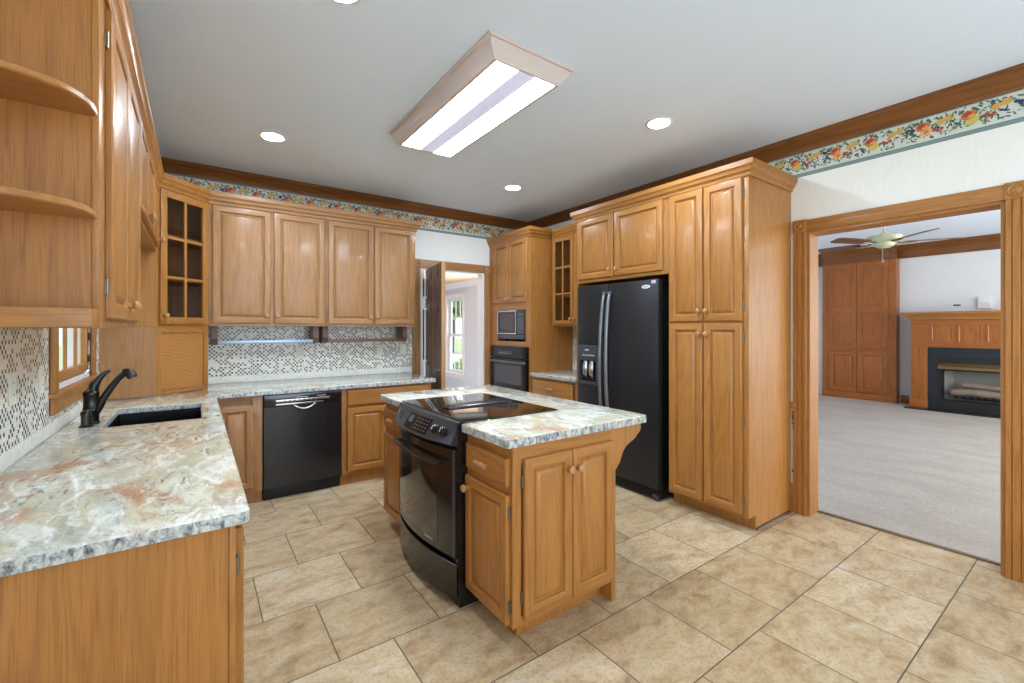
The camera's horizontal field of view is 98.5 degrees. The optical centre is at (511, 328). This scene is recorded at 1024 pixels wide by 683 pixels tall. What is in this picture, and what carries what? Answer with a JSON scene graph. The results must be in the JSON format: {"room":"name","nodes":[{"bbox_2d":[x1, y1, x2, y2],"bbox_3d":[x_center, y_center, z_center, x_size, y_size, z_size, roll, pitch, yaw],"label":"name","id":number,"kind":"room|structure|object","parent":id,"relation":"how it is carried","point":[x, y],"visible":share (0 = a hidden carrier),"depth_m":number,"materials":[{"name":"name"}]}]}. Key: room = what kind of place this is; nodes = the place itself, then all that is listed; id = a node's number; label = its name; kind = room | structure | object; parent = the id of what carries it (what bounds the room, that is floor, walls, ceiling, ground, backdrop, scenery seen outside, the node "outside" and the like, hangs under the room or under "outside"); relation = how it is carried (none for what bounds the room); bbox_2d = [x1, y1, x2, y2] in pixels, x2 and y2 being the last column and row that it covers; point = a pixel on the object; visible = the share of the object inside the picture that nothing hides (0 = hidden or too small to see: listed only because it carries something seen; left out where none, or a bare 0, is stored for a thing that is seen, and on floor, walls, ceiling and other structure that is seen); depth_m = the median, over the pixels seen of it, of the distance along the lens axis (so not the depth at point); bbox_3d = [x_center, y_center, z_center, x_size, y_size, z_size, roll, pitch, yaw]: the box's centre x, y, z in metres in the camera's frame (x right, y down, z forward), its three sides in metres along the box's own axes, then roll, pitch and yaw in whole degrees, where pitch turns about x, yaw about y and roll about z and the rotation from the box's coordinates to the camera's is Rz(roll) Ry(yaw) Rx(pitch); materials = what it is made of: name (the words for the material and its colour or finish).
{"room":"kitchen","nodes":[
{"label":"kitchen","id":0,"kind":"room"},
{"bbox_2d":[0,328,90,474],"bbox_3d":[-0.999,-0.013,0.355,0.120,2.795,7.940,0,0,-36],"label":"wall","id":1,"kind":"structure","parent":0,"point":[49,328],"depth_m":2.02,"materials":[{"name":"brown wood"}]},
{"bbox_2d":[8,372,15,406],"bbox_3d":[-1.792,0.217,1.582,0.006,0.116,0.072,0,0,-36],"label":"outlet plate","id":2,"kind":"object","parent":1,"relation":"attached to","point":[12,376],"visible":1,"depth_m":1.57,"materials":[{"name":"beige plastic"}]},
{"bbox_2d":[12,379,14,398],"bbox_3d":[-1.791,0.217,1.583,0.002,0.074,0.032,0,0,-36],"label":"receptacle","id":3,"kind":"object","parent":2,"relation":"attached to","point":[13,380],"depth_m":1.58,"materials":[{"name":"white paint"}]},
{"bbox_2d":[39,366,44,393],"bbox_3d":[-2.008,0.219,1.883,0.006,0.116,0.072,0,0,-36],"label":"outlet plate","id":4,"kind":"object","parent":1,"relation":"attached to","point":[42,368],"visible":1,"depth_m":1.88,"materials":[{"name":"beige plastic"}]},
{"bbox_2d":[0,328,98,472],"bbox_3d":[-1.924,0.237,1.755,0.006,0.504,3.094,0,0,-36],"label":"backsplash","id":5,"kind":"structure","parent":1,"relation":"attached to","point":[25,424],"depth_m":1.72,"materials":[{"name":"tile"}]},
{"bbox_2d":[0,0,99,327],"bbox_3d":[-1.277,-0.569,1.152,0.354,1.132,0.238,0,0,-36],"label":"open shelf unit","id":6,"kind":"object","parent":1,"relation":"attached to","point":[50,49],"visible":1,"depth_m":1.24,"materials":[{"name":"brown wood"}]},
{"bbox_2d":[49,328,97,415],"bbox_3d":[-2.433,-0.129,2.390,0.160,1.052,1.074,0,0,-36],"label":"window","id":7,"kind":"structure","parent":1,"relation":"in","point":[76,358],"depth_m":2.40,"materials":[{"name":"brown wood"}]},
{"bbox_2d":[98,0,147,327],"bbox_3d":[-1.619,-0.569,1.638,0.364,1.133,0.950,0,0,-36],"label":"upper cabinet","id":8,"kind":"object","parent":1,"relation":"attached to","point":[123,90],"visible":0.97,"depth_m":1.54,"materials":[{"name":"brown wood"}]},
{"bbox_2d":[139,97,164,250],"bbox_3d":[-2.288,-0.848,2.571,0.364,0.575,1.344,0,0,-36],"label":"upper cabinet","id":9,"kind":"object","parent":1,"relation":"attached to","point":[152,172],"visible":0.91,"depth_m":2.53,"materials":[{"name":"brown wood"}]},
{"bbox_2d":[135,173,210,326],"bbox_3d":[-2.741,-0.575,3.443,0.643,1.120,0.636,0,0,-36],"label":"upper cabinet","id":10,"kind":"object","parent":1,"relation":"attached to","point":[174,276],"visible":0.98,"depth_m":3.52,"materials":[{"name":"brown wood"}]},
{"bbox_2d":[167,234,200,248],"bbox_3d":[-2.758,-0.703,3.445,0.574,0.016,0.569,0,0,-36],"label":"shelf","id":11,"kind":"object","parent":10,"relation":"attached to","point":[171,244],"depth_m":3.56,"materials":[{"name":"brown wood"}]},
{"bbox_2d":[167,279,200,286],"bbox_3d":[-2.758,-0.373,3.445,0.574,0.016,0.569,0,0,-36],"label":"shelf","id":12,"kind":"object","parent":10,"relation":"attached to","point":[170,282],"depth_m":3.54,"materials":[{"name":"brown wood"}]},
{"bbox_2d":[167,173,501,383],"bbox_3d":[-1.453,-0.013,4.839,4.364,2.795,0.120,0,0,-36],"label":"wall","id":13,"kind":"structure","parent":0,"point":[429,245],"depth_m":5.27,"materials":[{"name":"paint"}]},
{"bbox_2d":[208,190,326,325],"bbox_3d":[-2.207,-0.579,4.007,0.919,1.113,0.354,0,0,-36],"label":"upper cabinet","id":14,"kind":"object","parent":13,"relation":"attached to","point":[267,257],"visible":0.99,"depth_m":3.86,"materials":[{"name":"brown wood"}]},
{"bbox_2d":[210,326,318,344],"bbox_3d":[-2.235,0.059,4.021,0.850,0.161,0.180,0,0,-36],"label":"shelf","id":15,"kind":"object","parent":14,"relation":"attached to","point":[313,330],"visible":1,"depth_m":3.94,"materials":[{"name":"brown wood"}]},
{"bbox_2d":[296,347,303,358],"bbox_3d":[-2.072,0.239,4.310,0.072,0.116,0.006,0,0,-36],"label":"outlet plate","id":16,"kind":"object","parent":13,"relation":"attached to","point":[299,350],"visible":1,"depth_m":4.31,"materials":[{"name":"beige plastic"}]},
{"bbox_2d":[208,326,411,383],"bbox_3d":[-1.908,0.234,4.436,1.904,0.511,0.006,0,0,-36],"label":"backsplash","id":17,"kind":"structure","parent":13,"relation":"attached to","point":[227,363],"depth_m":4.31,"materials":[{"name":"tile"}]},
{"bbox_2d":[170,174,513,238],"bbox_3d":[-1.478,-1.220,4.745,4.195,0.178,0.004,0,0,-36],"label":"trim","id":18,"kind":"structure","parent":13,"relation":"attached to","point":[428,223],"depth_m":4.70,"materials":[{"name":"multicoloured paper"}]},
{"bbox_2d":[161,157,527,229],"bbox_3d":[-1.449,-1.360,4.704,4.214,0.099,0.104,0,0,-36],"label":"trim","id":19,"kind":"structure","parent":13,"relation":"attached to","point":[170,166],"depth_m":4.39,"materials":[{"name":"brown wood"}]},
{"bbox_2d":[326,208,420,326],"bbox_3d":[-1.449,-0.579,4.550,0.945,1.113,0.354,0,0,-36],"label":"upper cabinet","id":20,"kind":"object","parent":13,"relation":"attached to","point":[370,259],"visible":1,"depth_m":4.40,"materials":[{"name":"brown wood"}]},
{"bbox_2d":[319,326,406,342],"bbox_3d":[-1.516,0.059,4.536,0.850,0.161,0.180,0,0,-36],"label":"shelf","id":21,"kind":"object","parent":20,"relation":"attached to","point":[323,330],"visible":0.98,"depth_m":4.44,"materials":[{"name":"brown wood"}]},
{"bbox_2d":[377,345,382,355],"bbox_3d":[-1.427,0.235,4.772,0.072,0.116,0.006,0,0,-36],"label":"outlet plate","id":22,"kind":"object","parent":13,"relation":"attached to","point":[379,347],"visible":1,"depth_m":4.77,"materials":[{"name":"beige plastic"}]},
{"bbox_2d":[400,344,405,353],"bbox_3d":[-1.215,0.230,4.924,0.072,0.116,0.006,0,0,-36],"label":"outlet plate","id":23,"kind":"object","parent":13,"relation":"attached to","point":[402,346],"visible":1,"depth_m":4.92,"materials":[{"name":"beige plastic"}]},
{"bbox_2d":[422,261,444,389],"bbox_3d":[-0.859,0.351,4.724,0.102,2.043,0.720,0,0,-24],"label":"door","id":24,"kind":"structure","parent":13,"relation":"in","point":[434,277],"depth_m":4.63,"materials":[{"name":"brown wood"}]},
{"bbox_2d":[412,258,490,384],"bbox_3d":[-0.694,0.294,5.290,1.055,2.179,0.031,0,0,-36],"label":"trim","id":25,"kind":"structure","parent":13,"relation":"attached to","point":[419,263],"depth_m":5.25,"materials":[{"name":"brown wood"}]},
{"bbox_2d":[421,268,483,385],"bbox_3d":[-0.738,0.344,5.353,0.864,2.079,0.129,0,0,-36],"label":"trim","id":26,"kind":"structure","parent":13,"relation":"attached to","point":[480,275],"depth_m":5.55,"materials":[{"name":"white paint"}]},
{"bbox_2d":[424,286,424,375],"bbox_3d":[-3.216,0.220,8.952,3.600,2.330,0.100,0,0,-36],"label":"wall","id":27,"kind":"structure","parent":0,"point":[424,286],"depth_m":9.80,"materials":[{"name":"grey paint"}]},
{"bbox_2d":[424,271,477,285],"bbox_3d":[-1.927,-0.980,7.256,3.720,0.070,4.359,0,0,-36],"label":"ceiling","id":28,"kind":"structure","parent":0,"point":[449,278],"depth_m":8.15,"materials":[{"name":"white paint"}]},
{"bbox_2d":[445,285,477,387],"bbox_3d":[-0.464,0.220,8.304,0.120,2.330,4.359,0,0,-36],"label":"wall","id":29,"kind":"structure","parent":0,"point":[471,292],"depth_m":8.73,"materials":[{"name":"grey paint"}]},
{"bbox_2d":[445,293,464,379],"bbox_3d":[-1.183,0.155,9.228,0.148,1.760,0.880,0,0,-36],"label":"window","id":30,"kind":"structure","parent":29,"relation":"in","point":[453,374],"depth_m":9.30,"materials":[{"name":"white paint"}]},
{"bbox_2d":[445,279,477,388],"bbox_3d":[-0.521,0.220,8.207,0.085,2.328,4.249,0,0,-36],"label":"trim","id":31,"kind":"structure","parent":29,"relation":"attached to","point":[473,282],"depth_m":8.92,"materials":[{"name":"white paint"}]},
{"bbox_2d":[129,0,1023,221],"bbox_3d":[0.775,-1.450,1.626,4.485,0.080,7.940,0,0,-36],"label":"ceiling","id":32,"kind":"structure","parent":0,"point":[732,77],"depth_m":2.48,"materials":[{"name":"paint"}]},
{"bbox_2d":[258,131,285,141],"bbox_3d":[-1.758,-1.405,3.236,0.180,0.008,0.180,0,0,-36],"label":"recessed light","id":33,"kind":"object","parent":32,"relation":"in","point":[267,135],"visible":1,"depth_m":3.22,"materials":[{"name":"white paint"}]},
{"bbox_2d":[331,0,360,4],"bbox_3d":[-0.711,-1.405,1.828,0.180,0.008,0.180,0,0,-36],"label":"recessed light","id":34,"kind":"object","parent":32,"relation":"in","point":[343,2],"visible":1,"depth_m":1.89,"materials":[{"name":"white"}]},
{"bbox_2d":[389,30,572,157],"bbox_3d":[-0.275,-1.360,2.778,0.540,0.099,1.333,0,0,-36],"label":"ceiling light","id":35,"kind":"object","parent":32,"relation":"attached to","point":[499,77],"visible":1,"depth_m":2.49,"materials":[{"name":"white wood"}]},
{"bbox_2d":[403,61,517,148],"bbox_3d":[-0.374,-1.313,2.691,0.135,0.005,1.208,0,0,-36],"label":"diffuser","id":36,"kind":"object","parent":35,"relation":"attached to","point":[496,74],"depth_m":2.56,"materials":[{"name":"white plastic"}]},
{"bbox_2d":[421,71,534,151],"bbox_3d":[-0.275,-1.314,2.762,0.107,0.004,1.208,0,0,-36],"label":"diffuser","id":37,"kind":"object","parent":35,"relation":"attached to","point":[515,82],"depth_m":2.63,"materials":[{"name":"purple"}]},
{"bbox_2d":[434,78,553,156],"bbox_3d":[-0.176,-1.313,2.832,0.135,0.005,1.208,0,0,-36],"label":"diffuser","id":38,"kind":"object","parent":35,"relation":"attached to","point":[530,91],"depth_m":2.70,"materials":[{"name":"white plastic"}]},
{"bbox_2d":[504,185,521,190],"bbox_3d":[0.010,-1.405,4.405,0.180,0.008,0.180,0,0,-36],"label":"recessed light","id":39,"kind":"object","parent":32,"relation":"in","point":[508,187],"visible":1,"depth_m":4.39,"materials":[{"name":"white"}]},
{"bbox_2d":[645,117,672,128],"bbox_3d":[1.008,-1.405,3.023,0.180,0.008,0.180,0,0,-36],"label":"recessed light","id":40,"kind":"object","parent":32,"relation":"in","point":[659,122],"visible":1,"depth_m":3.01,"materials":[{"name":"white"}]},
{"bbox_2d":[243,394,1023,682],"bbox_3d":[3.633,1.411,3.673,11.515,0.068,7.940,0,0,-36],"label":"floor","id":41,"kind":"structure","parent":0,"point":[332,593],"depth_m":2.31,"materials":[{"name":"tile"}]},
{"bbox_2d":[0,524,243,682],"bbox_3d":[-1.276,0.955,1.435,0.686,0.859,1.019,0,0,-36],"label":"base cabinet","id":42,"kind":"object","parent":41,"relation":"on","point":[169,611],"visible":0.44,"depth_m":1.07,"materials":[{"name":"brown wood"}]},
{"bbox_2d":[217,395,262,503],"bbox_3d":[-2.317,0.955,3.678,0.339,0.859,0.721,0,0,-36],"label":"base cabinet","id":43,"kind":"object","parent":41,"relation":"on","point":[242,417],"visible":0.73,"depth_m":3.43,"materials":[{"name":"brown wood"}]},
{"bbox_2d":[262,389,340,500],"bbox_3d":[-1.896,0.959,3.903,0.594,0.852,0.616,0,0,-36],"label":"dishwasher","id":44,"kind":"object","parent":41,"relation":"on","point":[302,430],"visible":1,"depth_m":3.65,"materials":[{"name":"black metal"}]},
{"bbox_2d":[340,382,430,484],"bbox_3d":[-1.332,0.955,4.364,0.848,0.859,0.754,0,0,-36],"label":"base cabinet","id":45,"kind":"object","parent":41,"relation":"on","point":[363,427],"visible":0.3,"depth_m":3.96,"materials":[{"name":"brown wood"}]},
{"bbox_2d":[384,402,400,523],"bbox_3d":[-0.553,0.945,3.133,0.672,0.879,0.404,0,0,-36],"label":"base cabinet","id":46,"kind":"object","parent":41,"relation":"on","point":[391,448],"visible":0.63,"depth_m":2.99,"materials":[{"name":"brown wood"}]},
{"bbox_2d":[394,393,557,607],"bbox_3d":[-0.271,0.913,2.620,0.728,0.942,0.810,0,0,-36],"label":"range","id":47,"kind":"object","parent":41,"relation":"on","point":[432,441],"visible":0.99,"depth_m":2.32,"materials":[{"name":"black metal"}]},
{"bbox_2d":[412,417,429,431],"bbox_3d":[-0.494,0.518,2.387,0.040,0.053,0.144,0,0,-36],"label":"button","id":48,"kind":"object","parent":47,"relation":"attached to","point":[420,424],"depth_m":2.38,"materials":[{"name":"grey plastic"}]},
{"bbox_2d":[402,393,557,423],"bbox_3d":[-0.220,0.454,2.656,0.604,0.022,0.810,0,0,-36],"label":"glass cooktop","id":49,"kind":"object","parent":47,"relation":"in","point":[475,407],"depth_m":2.56,"materials":[{"name":"black glass"}]},
{"bbox_2d":[487,226,572,392],"bbox_3d":[0.211,0.125,5.407,0.696,2.520,0.891,0,0,-36],"label":"tall cabinet","id":50,"kind":"object","parent":41,"relation":"on","point":[520,259],"visible":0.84,"depth_m":5.07,"materials":[{"name":"brown wood"}]},
{"bbox_2d":[489,345,528,391],"bbox_3d":[0.145,0.469,5.360,0.580,0.518,0.735,0,0,-36],"label":"wall oven","id":51,"kind":"object","parent":50,"relation":"in","point":[509,364],"visible":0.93,"depth_m":5.17,"materials":[{"name":"black metal"}]},
{"bbox_2d":[497,310,525,340],"bbox_3d":[0.130,-0.032,5.319,0.372,0.364,0.553,0,0,-36],"label":"microwave","id":52,"kind":"object","parent":50,"relation":"in","point":[511,324],"visible":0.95,"depth_m":5.20,"materials":[{"name":"black plastic"}]},
{"bbox_2d":[460,424,640,635],"bbox_3d":[-0.107,0.945,2.710,0.906,0.879,1.590,0,0,-36],"label":"base cabinet","id":53,"kind":"object","parent":41,"relation":"on","point":[540,517],"visible":0.98,"depth_m":2.02,"materials":[{"name":"brown wood"}]},
{"bbox_2d":[380,385,645,448],"bbox_3d":[-0.102,0.485,2.755,0.927,0.040,1.582,0,0,-36],"label":"countertop","id":54,"kind":"structure","parent":53,"relation":"on","point":[572,418],"depth_m":2.25,"materials":[{"name":"stone"}]},
{"bbox_2d":[532,376,576,400],"bbox_3d":[0.663,0.955,4.789,0.672,0.859,0.726,0,0,-36],"label":"base cabinet","id":55,"kind":"object","parent":41,"relation":"on","point":[562,389],"visible":0.09,"depth_m":4.58,"materials":[{"name":"brown wood"}]},
{"bbox_2d":[530,370,576,381],"bbox_3d":[0.674,0.507,4.797,0.644,0.035,0.727,0,0,-36],"label":"countertop","id":56,"kind":"structure","parent":55,"relation":"on","point":[565,375],"depth_m":4.71,"materials":[{"name":"stone"}]},
{"bbox_2d":[570,184,675,501],"bbox_3d":[1.159,0.125,4.086,0.694,2.520,1.080,0,0,-36],"label":"tall cabinet","id":57,"kind":"object","parent":41,"relation":"on","point":[626,238],"visible":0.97,"depth_m":3.81,"materials":[{"name":"brown wood"}]},
{"bbox_2d":[578,279,673,501],"bbox_3d":[1.135,0.492,4.045,0.732,1.784,0.915,0,0,-36],"label":"refrigerator","id":58,"kind":"object","parent":41,"relation":"on","point":[623,327],"visible":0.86,"depth_m":3.69,"materials":[{"name":"black metal"}]},
{"bbox_2d":[661,280,673,498],"bbox_3d":[1.187,0.497,4.083,0.605,1.774,0.907,0,0,-36],"label":"panel","id":59,"kind":"object","parent":58,"relation":"in","point":[665,493],"depth_m":3.56,"materials":[{"name":"brown wood"}]},
{"bbox_2d":[665,157,797,530],"bbox_3d":[1.668,0.125,3.376,0.694,2.520,0.666,0,0,-36],"label":"pantry cabinet","id":60,"kind":"object","parent":41,"relation":"on","point":[730,224],"visible":1,"depth_m":3.16,"materials":[{"name":"brown wood"}]},
{"bbox_2d":[820,245,899,402],"bbox_3d":[6.779,-0.084,8.634,0.318,2.920,1.192,0,0,-36],"label":"tall cabinet","id":61,"kind":"object","parent":41,"relation":"on","point":[861,292],"visible":1,"depth_m":8.55,"materials":[{"name":"red wood"}]},
{"bbox_2d":[900,310,1000,415],"bbox_3d":[7.776,0.545,6.999,0.595,1.661,2.350,0,0,-36],"label":"fireplace surround","id":62,"kind":"object","parent":41,"relation":"on","point":[965,345],"depth_m":7.36,"materials":[{"name":"red wood"}]},
{"bbox_2d":[900,310,1000,319],"bbox_3d":[7.776,-0.219,6.999,0.595,0.132,2.350,0,0,-36],"label":"mantel shelf","id":63,"kind":"object","parent":62,"relation":"attached to","point":[988,314],"depth_m":7.24,"materials":[{"name":"brown wood"}]},
{"bbox_2d":[937,363,1000,371],"bbox_3d":[7.617,0.627,6.885,0.074,0.100,1.410,0,0,-36],"label":"hood","id":64,"kind":"object","parent":62,"relation":"attached to","point":[963,367],"depth_m":7.15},
{"bbox_2d":[950,388,1000,399],"bbox_3d":[7.748,1.073,7.041,0.153,0.153,1.059,0,0,-36],"label":"log","id":65,"kind":"object","parent":62,"relation":"on","point":[954,391],"visible":0.7,"depth_m":7.19,"materials":[{"name":"wood"}]},
{"bbox_2d":[962,383,1000,391],"bbox_3d":[7.752,0.955,7.087,0.106,0.115,0.725,0,0,-36],"label":"log","id":66,"kind":"object","parent":65,"relation":"on","point":[967,385],"visible":0.65,"depth_m":7.17,"materials":[{"name":"wood"}]},
{"bbox_2d":[904,406,1000,418],"bbox_3d":[7.534,1.371,6.826,0.240,0.012,2.200,0,0,-36],"label":"hearth","id":67,"kind":"object","parent":41,"relation":"on","point":[909,407],"visible":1,"depth_m":7.17,"materials":[{"name":"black stone"}]},
{"bbox_3d":[-2.013,0.955,2.464,0.684,0.859,1.510,0,0,-36],"label":"base cabinet","id":68,"kind":"object","parent":41,"relation":"on","visible":0},
{"bbox_2d":[0,372,435,576],"bbox_3d":[-1.212,0.507,2.882,2.463,0.035,3.328,0,0,-36],"label":"countertop","id":69,"kind":"structure","parent":68,"relation":"on","point":[99,489],"depth_m":1.42,"materials":[{"name":"stone"}]},
{"bbox_2d":[78,408,94,427],"bbox_3d":[-2.118,0.444,2.195,0.060,0.091,0.055,0,0,-36],"label":"soap dispenser","id":70,"kind":"object","parent":69,"relation":"on","point":[85,419],"visible":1,"depth_m":2.18,"materials":[{"name":"black metal"}]},
{"bbox_2d":[82,369,137,424],"bbox_3d":[-2.102,0.351,2.308,0.219,0.277,0.072,0,0,-36],"label":"faucet","id":71,"kind":"object","parent":69,"relation":"on","point":[91,399],"visible":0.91,"depth_m":2.27,"materials":[{"name":"black metal"}]},
{"bbox_2d":[99,327,207,398],"bbox_3d":[-2.752,0.237,3.446,0.618,0.502,0.618,0,0,-36],"label":"appliance garage","id":72,"kind":"object","parent":69,"relation":"on","point":[164,360],"visible":1,"depth_m":3.19,"materials":[{"name":"brown wood"}]},
{"bbox_2d":[108,407,200,426],"bbox_3d":[-2.055,0.621,2.559,0.446,0.190,0.681,0,0,-36],"label":"sink","id":73,"kind":"object","parent":69,"relation":"in","point":[189,413],"visible":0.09,"depth_m":2.81,"materials":[{"name":"black metal"}]},
{"bbox_2d":[545,89,1023,401],"bbox_3d":[2.572,-0.013,2.840,0.150,2.795,7.820,0,0,-36],"label":"wall","id":74,"kind":"structure","parent":0,"point":[993,157],"depth_m":2.77,"materials":[{"name":"paint"}]},
{"bbox_2d":[551,223,576,326],"bbox_3d":[0.788,-0.580,4.879,0.374,1.110,0.728,0,0,-36],"label":"upper cabinet","id":75,"kind":"object","parent":74,"relation":"attached to","point":[564,238],"visible":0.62,"depth_m":5.02,"materials":[{"name":"brown wood"}]},
{"bbox_2d":[573,326,576,369],"bbox_3d":[0.939,0.232,4.985,0.006,0.514,0.726,0,0,-36],"label":"backsplash","id":76,"kind":"structure","parent":74,"relation":"attached to","point":[575,327],"depth_m":5.24,"materials":[{"name":"tile"}]},
{"bbox_2d":[528,63,1023,227],"bbox_3d":[2.440,-1.360,2.806,0.104,0.099,7.720,0,0,-36],"label":"trim","id":77,"kind":"structure","parent":74,"relation":"attached to","point":[1010,79],"depth_m":2.92,"materials":[{"name":"brown wood"}]},
{"bbox_2d":[791,409,792,482],"bbox_3d":[2.129,0.887,3.328,0.001,0.564,0.036,0,0,-36],"label":"trim","id":78,"kind":"structure","parent":74,"relation":"attached to","point":[791,409],"depth_m":3.34,"materials":[{"name":"wood"}]},
{"bbox_2d":[790,402,795,511],"bbox_3d":[2.121,0.970,3.322,0.022,0.830,0.036,0,0,-36],"label":"trim","id":79,"kind":"structure","parent":74,"relation":"attached to","point":[792,404],"depth_m":3.32,"materials":[{"name":"brown wood"}]},
{"bbox_2d":[768,89,1023,177],"bbox_3d":[2.536,-1.220,2.759,0.003,0.178,2.450,0,0,-36],"label":"wallpaper border","id":80,"kind":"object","parent":74,"relation":"attached to","point":[1005,109],"depth_m":2.78,"materials":[{"name":"multicoloured paper"}]},
{"bbox_2d":[793,180,1023,582],"bbox_3d":[2.516,0.289,2.894,0.183,2.190,1.160,0,0,-36],"label":"trim","id":81,"kind":"structure","parent":74,"relation":"attached to","point":[806,232],"depth_m":2.74,"materials":[{"name":"brown wood"}]},
{"bbox_2d":[818,510,1000,565],"bbox_3d":[2.591,1.378,2.948,0.026,0.012,0.944,0,0,-36],"label":"trim","id":82,"kind":"structure","parent":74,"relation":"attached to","point":[819,511],"depth_m":2.88,"materials":[{"name":"silver metal"}]},
{"bbox_2d":[818,249,1000,402],"bbox_3d":[7.989,-0.080,7.324,0.120,2.930,6.800,0,0,-36],"label":"wall","id":83,"kind":"structure","parent":0,"point":[935,283],"depth_m":7.77,"materials":[{"name":"paint"}]},
{"bbox_2d":[818,290,821,393],"bbox_3d":[6.265,0.280,9.601,0.029,2.190,0.870,0,0,-36],"label":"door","id":84,"kind":"structure","parent":83,"relation":"in","point":[819,291],"depth_m":9.28,"materials":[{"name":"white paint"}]},
{"bbox_2d":[901,395,908,402],"bbox_3d":[6.670,1.306,9.046,0.018,0.141,2.245,0,0,-36],"label":"baseboard","id":85,"kind":"structure","parent":83,"relation":"attached to","point":[904,398],"depth_m":8.17,"materials":[{"name":"red wood"}]},
{"bbox_2d":[818,233,1000,266],"bbox_3d":[7.891,-1.423,7.253,0.120,0.239,6.599,0,0,-36],"label":"trim","id":86,"kind":"structure","parent":83,"relation":"attached to","point":[992,241],"depth_m":7.67,"materials":[{"name":"brown wood"}]},
{"bbox_2d":[978,296,991,308],"bbox_3d":[7.872,-0.435,7.339,0.051,0.200,0.160,0,0,-36],"label":"box","id":87,"kind":"object","parent":83,"relation":"attached to","point":[984,302],"visible":1,"depth_m":7.33,"materials":[{"name":"white paint"}]},
{"bbox_2d":[818,209,1000,254],"bbox_3d":[5.205,-1.580,5.329,7.029,0.070,6.800,0,0,-36],"label":"ceiling","id":88,"kind":"structure","parent":0,"point":[988,222],"depth_m":6.87,"materials":[{"name":"paint"}]},
{"bbox_2d":[818,227,965,262],"bbox_3d":[4.253,-1.147,5.083,1.326,0.796,1.304,0,0,-36],"label":"ceiling fan","id":89,"kind":"object","parent":88,"relation":"hanging from","point":[884,241],"visible":0.85,"depth_m":4.97,"materials":[{"name":"beige metal"}]},
{"label":"outside","id":90,"kind":"structure","parent":0,"visible":0},
{"bbox_2d":[453,339,461,369],"bbox_3d":[11.734,1.635,39.164,55.300,0.100,70.000,0,0,-36],"label":"ground","id":91,"kind":"structure","parent":90,"point":[456,340],"depth_m":39.04,"materials":[{"name":"green plant"}]},
{"bbox_2d":[453,300,461,352],"bbox_3d":[-3.912,-2.198,28.556,6.695,7.571,6.813,0,0,-36],"label":"tree","id":92,"kind":"object","parent":91,"relation":"on","point":[457,302],"visible":0.02,"depth_m":28.34,"materials":[{"name":"green plant"}]},
{"bbox_2d":[453,358,461,369],"bbox_3d":[-1.254,1.140,10.667,0.748,0.889,0.762,0,0,-36],"label":"shrub","id":93,"kind":"object","parent":91,"relation":"on","point":[460,359],"visible":0.08,"depth_m":10.53,"materials":[{"name":"green plant"}]},
{"bbox_2d":[453,354,461,361],"bbox_3d":[-3.815,1.575,24.639,3.500,0.020,11.500,0,0,-36],"label":"driveway","id":94,"kind":"structure","parent":91,"relation":"on","point":[456,355],"depth_m":24.73,"materials":[{"name":"grey concrete"}]},
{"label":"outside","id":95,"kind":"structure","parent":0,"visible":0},
{"bbox_2d":[59,345,61,369],"bbox_3d":[-31.184,1.635,8.410,39.100,0.100,70.000,0,0,-36],"label":"ground","id":96,"kind":"structure","parent":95,"point":[60,346],"depth_m":24.18,"materials":[{"name":"green plant"}]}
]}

